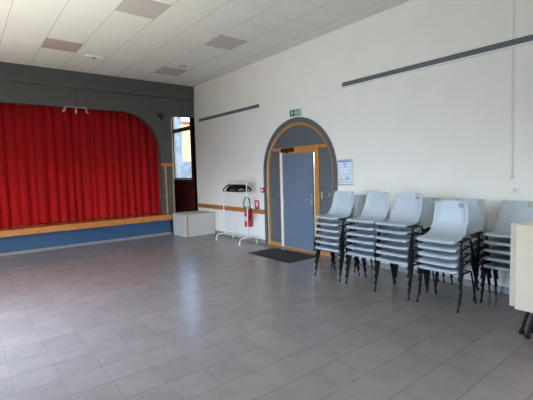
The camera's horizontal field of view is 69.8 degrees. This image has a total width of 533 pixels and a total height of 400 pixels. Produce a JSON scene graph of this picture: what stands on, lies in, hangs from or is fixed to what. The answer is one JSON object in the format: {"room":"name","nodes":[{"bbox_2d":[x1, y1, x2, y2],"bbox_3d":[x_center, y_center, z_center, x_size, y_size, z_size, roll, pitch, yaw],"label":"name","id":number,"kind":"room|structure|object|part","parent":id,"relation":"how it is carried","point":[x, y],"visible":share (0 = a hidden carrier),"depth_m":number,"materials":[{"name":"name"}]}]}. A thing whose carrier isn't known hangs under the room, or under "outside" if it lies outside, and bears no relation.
{"room":"community hall","nodes":[
{"label":"community hall","id":0,"kind":"room"},
{"bbox_2d":[0,208,193,229],"bbox_3d":[-5.586,0.512,10.418,6.593,0.060,3.220,-5,5,-39],"label":"floor","id":1,"kind":"structure","parent":0,"point":[177,210],"depth_m":9.59,"materials":[{"name":"brown wood"}]},
{"bbox_2d":[0,103,160,226],"bbox_3d":[-5.150,-0.912,9.266,5.530,2.914,0.141,-5,5,-39],"label":"stage curtain","id":2,"kind":"object","parent":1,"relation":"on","point":[56,165],"visible":0.91,"depth_m":9.52,"materials":[{"name":"red fabric"}]},
{"bbox_2d":[0,81,197,232],"bbox_3d":[-4.671,-0.963,9.112,6.593,4.124,0.160,-5,5,-39],"label":"wall","id":3,"kind":"structure","parent":0,"point":[145,108],"depth_m":9.77,"materials":[{"name":"grey paint"}]},
{"bbox_2d":[62,106,88,113],"bbox_3d":[-4.521,-2.128,9.045,0.585,0.155,0.073,-5,5,-39],"label":"track light","id":4,"kind":"object","parent":3,"relation":"attached to","point":[64,109],"visible":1,"depth_m":9.02,"materials":[{"name":"grey metal"}]},
{"bbox_2d":[0,62,193,100],"bbox_3d":[-4.663,-2.820,8.892,6.581,0.389,0.060,-5,5,-39],"label":"trim","id":5,"kind":"structure","parent":3,"relation":"attached to","point":[11,72],"depth_m":9.18,"materials":[{"name":"grey paint"}]},
{"bbox_2d":[156,113,162,120],"bbox_3d":[-2.908,-2.243,10.358,0.205,0.215,0.040,-5,5,-39],"label":"bracket","id":6,"kind":"object","parent":3,"relation":"attached to","point":[160,115],"visible":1,"depth_m":10.36,"materials":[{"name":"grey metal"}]},
{"bbox_2d":[161,163,174,213],"bbox_3d":[-2.721,-0.316,10.587,0.353,1.410,0.035,-5,5,-39],"label":"wall panel","id":7,"kind":"object","parent":3,"relation":"attached to","point":[167,170],"visible":0.94,"depth_m":10.58,"materials":[{"name":"grey paint"}]},
{"bbox_3d":[-2.739,-0.977,10.538,0.353,0.085,0.035,-5,5,-39],"label":"cap rail","id":8,"kind":"part","parent":7,"relation":"part of","materials":[{"name":"brown wood"}]},
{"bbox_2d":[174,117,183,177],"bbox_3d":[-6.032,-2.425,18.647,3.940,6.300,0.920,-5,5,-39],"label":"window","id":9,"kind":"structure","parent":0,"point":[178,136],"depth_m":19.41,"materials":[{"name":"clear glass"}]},
{"bbox_2d":[0,0,409,86],"bbox_3d":[-0.603,-2.824,3.816,7.093,0.150,13.830,-5,5,-39],"label":"ceiling","id":10,"kind":"structure","parent":0,"point":[131,46],"depth_m":6.61,"materials":[{"name":"tile"}]},
{"bbox_2d":[41,38,83,52],"bbox_3d":[-3.851,-2.909,7.190,0.612,0.012,0.608,-5,5,-39],"label":"ceiling vent","id":11,"kind":"object","parent":10,"relation":"in","point":[50,43],"visible":1,"depth_m":7.17,"materials":[{"name":"grey metal"}]},
{"bbox_2d":[85,54,102,59],"bbox_3d":[-3.564,-2.950,7.894,0.360,0.047,0.140,-5,5,-39],"label":"ceiling lamp","id":12,"kind":"object","parent":10,"relation":"attached to","point":[86,55],"visible":1,"depth_m":7.86,"materials":[{"name":"white plastic"}]},
{"bbox_2d":[115,0,170,19],"bbox_3d":[-1.836,-2.850,5.665,0.612,0.012,0.608,-5,5,-39],"label":"ceiling vent","id":13,"kind":"object","parent":10,"relation":"in","point":[150,9],"visible":1,"depth_m":5.66,"materials":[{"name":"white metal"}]},
{"bbox_2d":[153,67,187,75],"bbox_3d":[-2.310,-3.100,9.204,0.612,0.012,0.608,-5,5,-39],"label":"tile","id":14,"kind":"object","parent":10,"relation":"in","point":[164,70],"visible":1,"depth_m":9.19,"materials":[{"name":"grey tile"}]},
{"bbox_2d":[204,35,247,49],"bbox_3d":[-0.777,-3.000,7.295,0.612,0.012,0.608,-5,5,-39],"label":"ceiling vent","id":15,"kind":"object","parent":10,"relation":"in","point":[224,42],"visible":1,"depth_m":7.28,"materials":[{"name":"grey metal"}]},
{"bbox_2d":[509,0,513,178],"bbox_3d":[3.011,-1.584,4.671,0.040,2.644,0.039,-5,5,-39],"label":"pull cord","id":16,"kind":"object","parent":10,"relation":"hanging from","point":[510,175],"visible":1,"depth_m":4.70,"materials":[{"name":"white plastic"}]},
{"bbox_2d":[0,233,532,399],"bbox_3d":[-0.424,1.426,4.053,7.093,0.120,13.630,-5,5,-39],"label":"floor","id":17,"kind":"structure","parent":0,"point":[172,316],"depth_m":3.98,"materials":[{"name":"tile"}]},
{"bbox_2d":[0,214,172,255],"bbox_3d":[-4.493,0.825,9.097,6.570,0.552,0.229,-5,5,-39],"label":"stage","id":18,"kind":"object","parent":17,"relation":"on","point":[50,237],"visible":0.94,"depth_m":9.10,"materials":[{"name":"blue wood"}]},
{"bbox_2d":[172,210,214,236],"bbox_3d":[-1.984,0.638,10.465,0.892,0.585,0.760,-5,5,-39],"label":"box","id":19,"kind":"object","parent":17,"relation":"on","point":[192,223],"visible":1,"depth_m":10.19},
{"bbox_2d":[216,182,257,245],"bbox_3d":[-0.746,0.283,9.075,0.534,1.432,1.033,-5,5,-39],"label":"clothes rack","id":20,"kind":"object","parent":17,"relation":"on","point":[229,233],"visible":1,"depth_m":8.94,"materials":[{"name":"white metal"}]},
{"bbox_3d":[-1.057,0.192,9.456,0.024,1.265,0.023,-5,5,-39],"label":"post","id":21,"kind":"part","parent":20,"relation":"part of","materials":[{"name":"white metal"}]},
{"bbox_2d":[237,181,250,191],"bbox_3d":[-0.509,-0.312,8.715,0.034,0.251,0.448,2,6,43],"label":"hanger","id":22,"kind":"object","parent":20,"relation":"hanging from","point":[243,181],"visible":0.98,"depth_m":8.68,"materials":[{"name":"black plastic"}]},
{"bbox_3d":[-0.438,0.232,8.685,0.024,1.265,0.023,-5,5,-39],"label":"post","id":23,"kind":"part","parent":20,"relation":"part of","materials":[{"name":"white metal"}]},
{"bbox_2d":[250,248,314,262],"bbox_3d":[0.292,1.081,7.557,0.720,0.010,1.230,-5,5,-39],"label":"doormat","id":24,"kind":"object","parent":17,"relation":"on","point":[287,256],"visible":0.89,"depth_m":7.49,"materials":[{"name":"black carpet"}]},
{"bbox_2d":[315,236,359,281],"bbox_3d":[1.085,0.766,5.937,0.514,0.835,0.516,-5,5,-39],"label":"chair","id":25,"kind":"object","parent":17,"relation":"on","point":[331,248],"visible":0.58,"depth_m":5.87,"materials":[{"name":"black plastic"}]},
{"bbox_3d":[0.820,0.964,6.045,0.157,0.421,0.021,-5,5,-37],"label":"leg","id":26,"kind":"part","parent":25,"relation":"part of","materials":[{"name":"black metal"}]},
{"bbox_2d":[314,205,355,255],"bbox_3d":[1.071,0.383,5.909,0.514,0.835,0.516,-5,5,-39],"label":"chair","id":27,"kind":"object","parent":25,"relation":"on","point":[335,223],"visible":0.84,"depth_m":5.83,"materials":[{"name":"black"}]},
{"bbox_2d":[314,191,357,249],"bbox_3d":[1.067,0.288,5.902,0.514,0.835,0.516,-5,5,-39],"label":"chair","id":28,"kind":"object","parent":27,"relation":"on","point":[342,204],"visible":0.85,"depth_m":5.96,"materials":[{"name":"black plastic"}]},
{"bbox_3d":[1.111,0.505,5.634,0.157,0.421,0.021,-5,6,-42],"label":"leg","id":29,"kind":"part","parent":28,"relation":"part of","materials":[{"name":"black metal"}]},
{"bbox_3d":[1.112,0.601,5.640,0.157,0.421,0.021,-5,6,-41],"label":"leg","id":30,"kind":"part","parent":27,"relation":"part of","materials":[{"name":"black metal"}]},
{"bbox_2d":[314,217,359,275],"bbox_3d":[1.082,0.670,5.930,0.514,0.835,0.516,-5,5,-39],"label":"chair","id":31,"kind":"object","parent":25,"relation":"on","point":[327,241],"visible":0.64,"depth_m":5.86,"materials":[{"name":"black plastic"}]},
{"bbox_2d":[314,223,359,268],"bbox_3d":[1.078,0.575,5.921,0.514,0.835,0.516,-5,5,-39],"label":"chair","id":32,"kind":"object","parent":31,"relation":"on","point":[336,236],"visible":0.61,"depth_m":5.83,"materials":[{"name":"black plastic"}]},
{"bbox_2d":[315,205,359,262],"bbox_3d":[1.081,0.479,5.915,0.514,0.835,0.516,-5,5,-38],"label":"chair","id":33,"kind":"object","parent":32,"relation":"on","point":[332,229],"visible":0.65,"depth_m":5.83,"materials":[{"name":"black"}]},
{"bbox_3d":[1.120,0.697,5.646,0.157,0.421,0.021,-5,6,-41],"label":"leg","id":34,"kind":"part","parent":33,"relation":"part of","materials":[{"name":"black metal"}]},
{"bbox_3d":[1.119,0.792,5.653,0.157,0.421,0.021,-5,6,-41],"label":"leg","id":35,"kind":"part","parent":32,"relation":"part of","materials":[{"name":"black metal"}]},
{"bbox_3d":[1.123,0.888,5.662,0.157,0.421,0.021,-5,6,-41],"label":"leg","id":36,"kind":"part","parent":31,"relation":"part of","materials":[{"name":"black metal"}]},
{"bbox_3d":[1.128,0.984,5.669,0.157,0.421,0.021,-5,6,-42],"label":"leg","id":37,"kind":"part","parent":25,"relation":"part of","materials":[{"name":"black metal"}]},
{"bbox_2d":[331,242,372,272],"bbox_3d":[1.422,0.721,6.421,0.514,0.835,0.516,-5,5,-38],"label":"chair","id":38,"kind":"object","parent":17,"relation":"on","point":[352,242],"visible":0.12,"depth_m":6.37,"materials":[{"name":"black metal"}]},
{"bbox_2d":[345,248,394,283],"bbox_3d":[1.472,0.791,5.457,0.514,0.835,0.516,-5,5,-39],"label":"chair","id":39,"kind":"object","parent":17,"relation":"on","point":[363,254],"visible":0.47,"depth_m":5.44,"materials":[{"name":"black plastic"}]},
{"bbox_3d":[1.208,0.989,5.567,0.157,0.421,0.021,-5,5,-36],"label":"leg","id":40,"kind":"part","parent":39,"relation":"part of","materials":[{"name":"black metal"}]},
{"bbox_2d":[345,240,393,281],"bbox_3d":[1.466,0.696,5.446,0.514,0.835,0.516,-5,5,-38],"label":"chair","id":41,"kind":"object","parent":39,"relation":"on","point":[363,247],"visible":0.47,"depth_m":5.40,"materials":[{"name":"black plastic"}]},
{"bbox_2d":[345,233,395,274],"bbox_3d":[1.466,0.600,5.438,0.514,0.835,0.516,-5,5,-38],"label":"chair","id":42,"kind":"object","parent":41,"relation":"on","point":[362,240],"visible":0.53,"depth_m":5.40,"materials":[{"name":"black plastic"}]},
{"bbox_2d":[345,211,389,269],"bbox_3d":[1.464,0.504,5.434,0.514,0.835,0.516,-5,6,-40],"label":"chair","id":43,"kind":"object","parent":42,"relation":"on","point":[362,233],"visible":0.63,"depth_m":5.37,"materials":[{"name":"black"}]},
{"bbox_2d":[345,206,389,262],"bbox_3d":[1.461,0.408,5.428,0.514,0.835,0.516,-5,5,-39],"label":"chair","id":44,"kind":"object","parent":43,"relation":"on","point":[361,226],"visible":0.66,"depth_m":5.37,"materials":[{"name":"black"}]},
{"bbox_2d":[345,192,389,255],"bbox_3d":[1.460,0.313,5.421,0.514,0.835,0.516,-5,5,-39],"label":"chair","id":45,"kind":"object","parent":44,"relation":"on","point":[376,207],"visible":0.83,"depth_m":5.49,"materials":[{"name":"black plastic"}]},
{"bbox_2d":[374,253,427,300],"bbox_3d":[1.776,0.812,5.068,0.514,0.835,0.516,-5,5,-39],"label":"chair","id":46,"kind":"object","parent":17,"relation":"on","point":[389,259],"visible":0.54,"depth_m":4.99,"materials":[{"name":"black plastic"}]},
{"bbox_3d":[1.511,1.010,5.176,0.157,0.421,0.021,-5,5,-36],"label":"leg","id":47,"kind":"part","parent":46,"relation":"part of","materials":[{"name":"black metal"}]},
{"bbox_3d":[1.760,0.988,5.378,0.166,0.421,0.021,-5,6,-41],"label":"leg","id":48,"kind":"part","parent":46,"relation":"part of","materials":[{"name":"black metal"}]},
{"bbox_2d":[374,243,428,292],"bbox_3d":[1.775,0.717,5.055,0.514,0.835,0.516,-5,5,-38],"label":"chair","id":49,"kind":"object","parent":46,"relation":"on","point":[388,251],"visible":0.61,"depth_m":4.98,"materials":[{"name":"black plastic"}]},
{"bbox_3d":[1.511,0.914,5.167,0.157,0.421,0.021,-5,5,-36],"label":"leg","id":50,"kind":"part","parent":49,"relation":"part of","materials":[{"name":"black metal"}]},
{"bbox_2d":[374,217,428,285],"bbox_3d":[1.770,0.621,5.044,0.514,0.835,0.516,-5,5,-39],"label":"chair","id":51,"kind":"object","parent":49,"relation":"on","point":[388,244],"visible":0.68,"depth_m":4.94,"materials":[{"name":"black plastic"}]},
{"bbox_2d":[374,215,427,277],"bbox_3d":[1.765,0.525,5.043,0.514,0.835,0.516,-5,5,-38],"label":"chair","id":52,"kind":"object","parent":51,"relation":"on","point":[389,237],"visible":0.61,"depth_m":4.95,"materials":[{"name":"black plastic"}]},
{"bbox_2d":[374,202,423,269],"bbox_3d":[1.766,0.429,5.038,0.514,0.835,0.516,-5,5,-38],"label":"chair","id":53,"kind":"object","parent":52,"relation":"on","point":[390,229],"visible":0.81,"depth_m":4.94,"materials":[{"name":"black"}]},
{"bbox_2d":[373,193,424,262],"bbox_3d":[1.758,0.334,5.028,0.514,0.835,0.516,-5,5,-38],"label":"chair","id":54,"kind":"object","parent":53,"relation":"on","point":[407,210],"visible":0.9,"depth_m":5.08,"materials":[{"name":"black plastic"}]},
{"bbox_3d":[1.494,0.531,5.139,0.157,0.421,0.021,-5,5,-36],"label":"leg","id":55,"kind":"part","parent":54,"relation":"part of","materials":[{"name":"black metal"}]},
{"bbox_3d":[1.798,0.551,4.760,0.157,0.421,0.021,-5,6,-41],"label":"leg","id":56,"kind":"part","parent":54,"relation":"part of","materials":[{"name":"black metal"}]},
{"bbox_3d":[1.803,0.647,4.769,0.157,0.421,0.021,-5,6,-40],"label":"leg","id":57,"kind":"part","parent":53,"relation":"part of","materials":[{"name":"black metal"}]},
{"bbox_3d":[1.804,0.743,4.774,0.157,0.421,0.021,-5,6,-41],"label":"leg","id":58,"kind":"part","parent":52,"relation":"part of","materials":[{"name":"black metal"}]},
{"bbox_3d":[1.813,0.839,4.776,0.157,0.421,0.021,-5,6,-41],"label":"leg","id":59,"kind":"part","parent":51,"relation":"part of","materials":[{"name":"black metal"}]},
{"bbox_3d":[1.813,0.934,4.787,0.157,0.421,0.021,-5,6,-41],"label":"leg","id":60,"kind":"part","parent":49,"relation":"part of","materials":[{"name":"black metal"}]},
{"bbox_3d":[1.818,1.029,4.800,0.157,0.421,0.021,-5,6,-41],"label":"leg","id":61,"kind":"part","parent":46,"relation":"part of","materials":[{"name":"black metal"}]},
{"bbox_3d":[2.067,1.008,5.002,0.166,0.421,0.021,-5,5,-37],"label":"leg","id":62,"kind":"part","parent":46,"relation":"part of","materials":[{"name":"black metal"}]},
{"bbox_2d":[395,264,444,288],"bbox_3d":[2.186,0.771,5.470,0.514,0.835,0.516,-5,5,-39],"label":"chair","id":63,"kind":"object","parent":17,"relation":"on","point":[397,264],"visible":0.12,"depth_m":5.43,"materials":[{"name":"black metal"}]},
{"bbox_2d":[416,235,476,312],"bbox_3d":[2.168,0.835,4.613,0.514,0.835,0.516,-5,5,-39],"label":"chair","id":64,"kind":"object","parent":17,"relation":"on","point":[454,271],"visible":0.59,"depth_m":4.52,"materials":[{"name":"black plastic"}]},
{"bbox_3d":[1.904,1.033,4.723,0.157,0.421,0.021,-5,5,-36],"label":"leg","id":65,"kind":"part","parent":64,"relation":"part of","materials":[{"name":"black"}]},
{"bbox_3d":[2.155,1.011,4.923,0.166,0.421,0.021,-5,6,-41],"label":"leg","id":66,"kind":"part","parent":64,"relation":"part of","materials":[{"name":"black metal"}]},
{"bbox_2d":[418,242,478,304],"bbox_3d":[2.187,0.728,4.627,0.575,0.892,0.516,-5,5,-39],"label":"chair","id":67,"kind":"object","parent":64,"relation":"on","point":[427,260],"visible":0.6,"depth_m":4.49,"materials":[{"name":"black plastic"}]},
{"bbox_2d":[418,233,478,297],"bbox_3d":[2.176,0.638,4.609,0.575,0.892,0.516,-5,5,-39],"label":"chair","id":68,"kind":"object","parent":67,"relation":"on","point":[426,252],"visible":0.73,"depth_m":4.47,"materials":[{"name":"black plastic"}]},
{"bbox_2d":[417,214,478,289],"bbox_3d":[2.165,0.549,4.592,0.575,0.892,0.516,-5,5,-39],"label":"chair","id":69,"kind":"object","parent":68,"relation":"on","point":[425,245],"visible":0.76,"depth_m":4.46,"materials":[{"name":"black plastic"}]},
{"bbox_2d":[416,200,477,281],"bbox_3d":[2.150,0.459,4.579,0.575,0.892,0.516,-5,5,-39],"label":"chair","id":70,"kind":"object","parent":69,"relation":"on","point":[449,225],"visible":0.96,"depth_m":4.58,"materials":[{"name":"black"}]},
{"bbox_3d":[2.193,0.694,4.315,0.097,0.435,0.021,-5,6,-43],"label":"leg","id":71,"kind":"part","parent":70,"relation":"part of","materials":[{"name":"black metal"}]},
{"bbox_3d":[2.439,0.626,4.509,0.166,0.421,0.026,-16,12,-37],"label":"leg","id":72,"kind":"part","parent":70,"relation":"part of","materials":[{"name":"black metal"}]},
{"bbox_3d":[2.208,0.784,4.327,0.097,0.435,0.021,-5,6,-43],"label":"leg","id":73,"kind":"part","parent":69,"relation":"part of","materials":[{"name":"black metal"}]},
{"bbox_3d":[2.454,0.716,4.521,0.166,0.421,0.026,-16,12,-37],"label":"leg","id":74,"kind":"part","parent":69,"relation":"part of","materials":[{"name":"black metal"}]},
{"bbox_3d":[2.220,0.874,4.344,0.097,0.435,0.021,-5,6,-43],"label":"leg","id":75,"kind":"part","parent":68,"relation":"part of","materials":[{"name":"black metal"}]},
{"bbox_3d":[2.466,0.806,4.538,0.166,0.421,0.026,-16,12,-37],"label":"leg","id":76,"kind":"part","parent":68,"relation":"part of","materials":[{"name":"black metal"}]},
{"bbox_3d":[2.477,0.896,4.556,0.166,0.421,0.026,-16,12,-37],"label":"leg","id":77,"kind":"part","parent":67,"relation":"part of","materials":[{"name":"black metal"}]},
{"bbox_3d":[2.208,1.052,4.344,0.157,0.421,0.021,-5,6,-41],"label":"leg","id":78,"kind":"part","parent":64,"relation":"part of","materials":[{"name":"black metal"}]},
{"bbox_3d":[2.459,1.031,4.544,0.166,0.421,0.021,-5,5,-36],"label":"leg","id":79,"kind":"part","parent":64,"relation":"part of","materials":[{"name":"black metal"}]},
{"bbox_2d":[434,251,490,300],"bbox_3d":[2.559,0.796,4.997,0.514,0.835,0.516,-5,5,-38],"label":"chair","id":80,"kind":"object","parent":17,"relation":"on","point":[480,262],"visible":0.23,"depth_m":4.92,"materials":[{"name":"black metal"}]},
{"bbox_2d":[435,236,490,288],"bbox_3d":[2.559,0.700,4.989,0.514,0.835,0.516,-5,5,-38],"label":"chair","id":81,"kind":"object","parent":80,"relation":"on","point":[482,245],"visible":0.2,"depth_m":4.91,"materials":[{"name":"black metal"}]},
{"bbox_2d":[435,227,491,285],"bbox_3d":[2.560,0.605,4.978,0.514,0.835,0.516,-5,5,-38],"label":"chair","id":82,"kind":"object","parent":81,"relation":"on","point":[474,243],"visible":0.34,"depth_m":4.87,"materials":[{"name":"black metal"}]},
{"bbox_2d":[469,219,491,270],"bbox_3d":[2.558,0.509,4.973,0.514,0.835,0.516,-5,5,-39],"label":"chair","id":83,"kind":"object","parent":82,"relation":"on","point":[474,237],"visible":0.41,"depth_m":4.84,"materials":[{"name":"black metal"}]},
{"bbox_2d":[455,198,491,261],"bbox_3d":[2.553,0.413,4.966,0.514,0.835,0.516,-5,5,-39],"label":"chair","id":84,"kind":"object","parent":83,"relation":"on","point":[477,213],"visible":0.34,"depth_m":4.97,"materials":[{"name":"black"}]},
{"bbox_3d":[2.597,0.630,4.698,0.157,0.421,0.021,-5,6,-42],"label":"leg","id":85,"kind":"part","parent":84,"relation":"part of","materials":[{"name":"black metal"}]},
{"bbox_3d":[2.850,0.992,4.926,0.166,0.421,0.021,-5,5,-36],"label":"leg","id":86,"kind":"part","parent":80,"relation":"part of","materials":[{"name":"black metal"}]},
{"bbox_2d":[480,261,509,301],"bbox_3d":[2.920,0.819,4.552,0.514,0.835,0.516,-5,5,-39],"label":"chair","id":87,"kind":"object","parent":17,"relation":"on","point":[493,265],"visible":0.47,"depth_m":4.58,"materials":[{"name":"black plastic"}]},
{"bbox_3d":[2.656,1.017,4.660,0.157,0.421,0.021,-5,5,-36],"label":"leg","id":88,"kind":"part","parent":87,"relation":"part of","materials":[{"name":"black metal"}]},
{"bbox_2d":[480,253,509,294],"bbox_3d":[2.918,0.724,4.541,0.514,0.835,0.516,-5,5,-39],"label":"chair","id":89,"kind":"object","parent":87,"relation":"on","point":[502,258],"visible":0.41,"depth_m":4.56,"materials":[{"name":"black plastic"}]},
{"bbox_3d":[2.653,0.921,4.649,0.157,0.421,0.021,-5,5,-37],"label":"leg","id":90,"kind":"part","parent":89,"relation":"part of","materials":[{"name":"black metal"}]},
{"bbox_2d":[480,245,509,286],"bbox_3d":[2.919,0.628,4.537,0.514,0.835,0.516,-5,5,-38],"label":"chair","id":91,"kind":"object","parent":89,"relation":"on","point":[497,249],"visible":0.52,"depth_m":4.56,"materials":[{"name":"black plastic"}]},
{"bbox_3d":[2.656,0.825,4.650,0.157,0.421,0.021,-5,5,-36],"label":"leg","id":92,"kind":"part","parent":91,"relation":"part of","materials":[{"name":"black metal"}]},
{"bbox_2d":[480,237,510,278],"bbox_3d":[2.912,0.532,4.534,0.514,0.835,0.516,-5,5,-38],"label":"chair","id":93,"kind":"object","parent":91,"relation":"on","point":[498,241],"visible":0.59,"depth_m":4.54,"materials":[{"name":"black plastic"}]},
{"bbox_2d":[480,200,532,270],"bbox_3d":[2.911,0.436,4.528,0.514,0.835,0.516,-5,5,-39],"label":"chair","id":94,"kind":"object","parent":93,"relation":"on","point":[511,211],"visible":0.66,"depth_m":4.64,"materials":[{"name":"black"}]},
{"bbox_3d":[2.647,0.634,4.638,0.157,0.421,0.021,-5,5,-36],"label":"leg","id":95,"kind":"part","parent":94,"relation":"part of","materials":[{"name":"black metal"}]},
{"bbox_3d":[2.904,0.995,4.863,0.166,0.421,0.021,-5,6,-41],"label":"leg","id":96,"kind":"part","parent":87,"relation":"part of","materials":[{"name":"black metal"}]},
{"bbox_2d":[509,223,532,334],"bbox_3d":[2.921,0.796,3.164,0.070,1.085,1.600,-5,5,-39],"label":"folding table","id":97,"kind":"object","parent":17,"relation":"on","point":[513,225],"visible":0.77,"depth_m":3.74,"materials":[{"name":"beige laminate"}]},
{"bbox_3d":[2.510,0.813,3.687,0.084,0.904,0.035,0,4,19],"label":"leg","id":98,"kind":"part","parent":97,"relation":"part of","materials":[{"name":"black metal"}]},
{"bbox_2d":[515,224,532,338],"bbox_3d":[2.910,0.804,3.066,0.070,1.085,1.600,-5,5,-39],"label":"folding table","id":99,"kind":"object","parent":17,"relation":"on","point":[524,233],"visible":1,"depth_m":3.61,"materials":[{"name":"beige laminate"}]},
{"bbox_3d":[2.500,0.821,3.589,0.084,0.904,0.035,0,4,19],"label":"leg","id":100,"kind":"part","parent":99,"relation":"part of","materials":[{"name":"black metal"}]},
{"bbox_2d":[174,0,532,287],"bbox_3d":[1.241,-0.982,7.203,0.250,4.124,16.650,-5,5,-39],"label":"wall","id":101,"kind":"structure","parent":0,"point":[443,132],"depth_m":5.94,"materials":[{"name":"white paint"}]},
{"bbox_2d":[171,117,191,179],"bbox_3d":[-2.645,-1.715,11.983,0.249,2.152,1.584,-5,5,-39],"label":"window","id":102,"kind":"structure","parent":101,"relation":"in","point":[173,130],"depth_m":12.57,"materials":[{"name":"clear glass"}]},
{"bbox_2d":[199,104,258,122],"bbox_3d":[-1.040,-2.175,9.699,0.037,0.092,2.750,-5,5,-39],"label":"wall strip","id":103,"kind":"object","parent":101,"relation":"attached to","point":[253,107],"visible":1,"depth_m":9.49,"materials":[{"name":"grey metal"}]},
{"bbox_2d":[197,203,264,213],"bbox_3d":[-1.034,0.211,9.965,0.026,0.110,3.153,-5,5,-39],"label":"trim","id":104,"kind":"structure","parent":101,"relation":"attached to","point":[230,208],"depth_m":9.81,"materials":[{"name":"orange wood"}]},
{"bbox_2d":[243,197,251,226],"bbox_3d":[-0.453,0.278,9.006,0.206,0.717,0.280,-1,4,3],"label":"fire extinguisher","id":105,"kind":"object","parent":101,"relation":"attached to","point":[250,210],"visible":0.82,"depth_m":9.00,"materials":[{"name":"red metal"}]},
{"bbox_2d":[255,200,259,208],"bbox_3d":[-0.220,0.111,8.943,0.009,0.213,0.170,-5,5,-39],"label":"sign","id":106,"kind":"object","parent":101,"relation":"attached to","point":[257,206],"visible":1,"depth_m":8.93,"materials":[{"name":"red"}]},
{"bbox_2d":[290,108,301,116],"bbox_3d":[0.589,-1.755,7.685,0.061,0.136,0.300,-5,5,-39],"label":"exit sign","id":107,"kind":"object","parent":101,"relation":"attached to","point":[296,112],"visible":1,"depth_m":7.64,"materials":[{"name":"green plastic"}]},
{"bbox_2d":[268,122,332,256],"bbox_3d":[0.644,-0.267,7.865,0.193,2.632,1.974,-5,5,-39],"label":"door","id":108,"kind":"structure","parent":101,"relation":"in","point":[292,163],"depth_m":7.83,"materials":[{"name":"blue wood"}]},
{"bbox_3d":[0.216,-0.065,8.491,0.027,2.020,0.365,-5,5,-39],"label":"panel","id":109,"kind":"part","parent":108,"relation":"part of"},
{"bbox_3d":[0.701,0.003,7.902,0.093,2.085,1.165,-5,5,-39],"label":"frame","id":110,"kind":"part","parent":108,"relation":"part of","materials":[{"name":"orange wood"}]},
{"bbox_3d":[0.649,-1.310,7.814,0.027,0.439,1.575,-5,5,-39],"label":"arch panel","id":111,"kind":"part","parent":108,"relation":"part of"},
{"bbox_3d":[1.162,-0.003,7.313,0.027,2.020,0.330,-5,5,-39],"label":"panel","id":112,"kind":"part","parent":108,"relation":"part of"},
{"bbox_2d":[263,117,337,258],"bbox_3d":[0.622,-0.314,7.845,0.014,2.730,2.170,-5,5,-39],"label":"trim","id":113,"kind":"structure","parent":101,"relation":"attached to","point":[314,124],"depth_m":7.74,"materials":[{"name":"grey paint"}]},
{"bbox_2d":[337,159,352,184],"bbox_3d":[1.406,-0.493,6.831,0.021,0.460,0.345,-5,5,-39],"label":"sign","id":114,"kind":"object","parent":101,"relation":"attached to","point":[344,167],"visible":1,"depth_m":6.82,"materials":[{"name":"white paper"}]},
{"bbox_2d":[216,230,509,293],"bbox_3d":[2.431,1.121,5.734,0.017,0.085,12.200,-5,5,-39],"label":"baseboard","id":115,"kind":"structure","parent":101,"relation":"attached to","point":[501,289],"depth_m":5.69,"materials":[{"name":"grey tile"}]},
{"bbox_2d":[342,34,532,87],"bbox_3d":[3.309,-1.891,4.285,0.037,0.092,6.290,-5,5,-39],"label":"wall strip","id":116,"kind":"object","parent":101,"relation":"attached to","point":[528,39],"visible":1,"depth_m":5.28,"materials":[{"name":"grey metal"}]},
{"bbox_2d":[512,187,518,193],"bbox_3d":[3.100,-0.123,4.755,0.016,0.086,0.082,-5,5,-39],"label":"wall socket","id":117,"kind":"object","parent":101,"relation":"attached to","point":[515,190],"visible":1,"depth_m":4.75,"materials":[{"name":"white plastic"}]},
{"label":"outside","id":118,"kind":"structure","parent":0,"visible":0},
{"bbox_2d":[314,184,315,233],"bbox_3d":[-6.202,1.585,7.938,80.000,0.100,100.000,-5,5,-39],"label":"ground","id":119,"kind":"structure","parent":118,"point":[314,184],"depth_m":26.07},
{"bbox_2d":[181,121,191,177],"bbox_3d":[-5.432,-2.649,28.199,8.300,5.300,6.250,-5,5,-39],"label":"house","id":120,"kind":"structure","parent":119,"relation":"on","point":[186,148],"depth_m":24.56,"materials":[{"name":"yellow stone"}]},
{"bbox_3d":[1.407,0.434,6.400,0.515,0.835,0.516,-5,5,-38],"label":"chair","id":121,"kind":"object","parent":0,"visible":0},
{"bbox_2d":[350,194,365,243],"bbox_3d":[1.409,0.338,6.393,0.514,0.835,0.516,-5,5,-38],"label":"chair","id":122,"kind":"object","parent":121,"relation":"on","point":[359,203],"visible":0.16,"depth_m":6.46,"materials":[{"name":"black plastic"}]},
{"bbox_3d":[2.172,0.484,5.451,0.515,0.835,0.516,-5,5,-38],"label":"chair","id":123,"kind":"object","parent":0,"visible":0},
{"bbox_2d":[415,197,438,228],"bbox_3d":[2.170,0.388,5.444,0.514,0.835,0.516,-5,5,-39],"label":"chair","id":124,"kind":"object","parent":123,"relation":"on","point":[428,205],"visible":0.23,"depth_m":5.49,"materials":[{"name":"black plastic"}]}
]}

